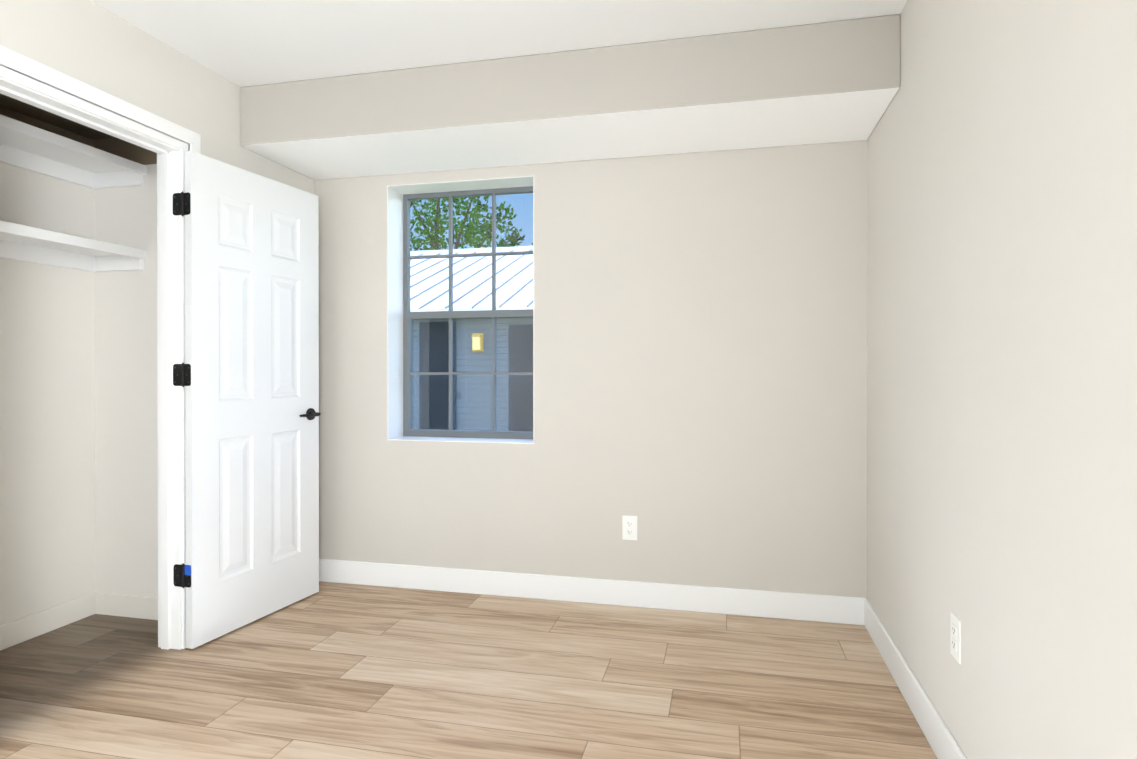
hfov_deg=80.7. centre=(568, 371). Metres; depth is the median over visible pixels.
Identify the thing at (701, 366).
wall
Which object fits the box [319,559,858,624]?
baseboard
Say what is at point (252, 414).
closet door
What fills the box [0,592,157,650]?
baseboard
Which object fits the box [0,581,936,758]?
floor
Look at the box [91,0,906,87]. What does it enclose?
ceiling
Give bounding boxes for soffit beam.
[240,14,899,179]
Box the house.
[410,246,532,431]
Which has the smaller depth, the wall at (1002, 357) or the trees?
the wall at (1002, 357)
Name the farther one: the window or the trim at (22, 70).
the window
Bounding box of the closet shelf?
[0,114,146,271]
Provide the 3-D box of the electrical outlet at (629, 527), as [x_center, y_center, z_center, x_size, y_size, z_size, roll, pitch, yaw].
[0.298,0.758,3.255,0.072,0.116,0.008,0,0,13]
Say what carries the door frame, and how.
attached to the wall at (93, 44)
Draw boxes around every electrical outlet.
[622,516,636,539]
[950,612,960,663]
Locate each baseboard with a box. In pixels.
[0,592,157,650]
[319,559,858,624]
[859,597,965,758]
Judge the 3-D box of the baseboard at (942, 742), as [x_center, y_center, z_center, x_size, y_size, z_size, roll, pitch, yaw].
[0.824,1.086,0.812,0.014,0.122,4.530,0,0,13]
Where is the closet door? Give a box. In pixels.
[185,151,320,648]
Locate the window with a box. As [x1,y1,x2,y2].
[387,176,533,443]
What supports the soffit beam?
attached to the ceiling
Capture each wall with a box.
[0,0,314,194]
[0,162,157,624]
[315,140,867,597]
[867,0,1136,758]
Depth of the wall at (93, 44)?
2.54 m
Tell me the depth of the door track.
3.00 m
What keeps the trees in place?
on the ground
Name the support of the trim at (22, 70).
attached to the wall at (93, 44)
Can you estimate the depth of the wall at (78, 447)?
3.07 m
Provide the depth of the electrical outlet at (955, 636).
1.84 m
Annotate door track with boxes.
[0,93,156,164]
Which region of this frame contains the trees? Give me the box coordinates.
[410,196,532,250]
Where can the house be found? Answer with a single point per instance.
(505, 268)
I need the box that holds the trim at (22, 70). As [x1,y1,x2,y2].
[0,45,200,648]
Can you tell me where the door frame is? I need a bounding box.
[0,77,181,649]
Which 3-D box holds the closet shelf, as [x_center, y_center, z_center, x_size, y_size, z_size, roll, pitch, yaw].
[-2.261,-0.708,2.387,0.300,0.479,1.510,0,0,13]

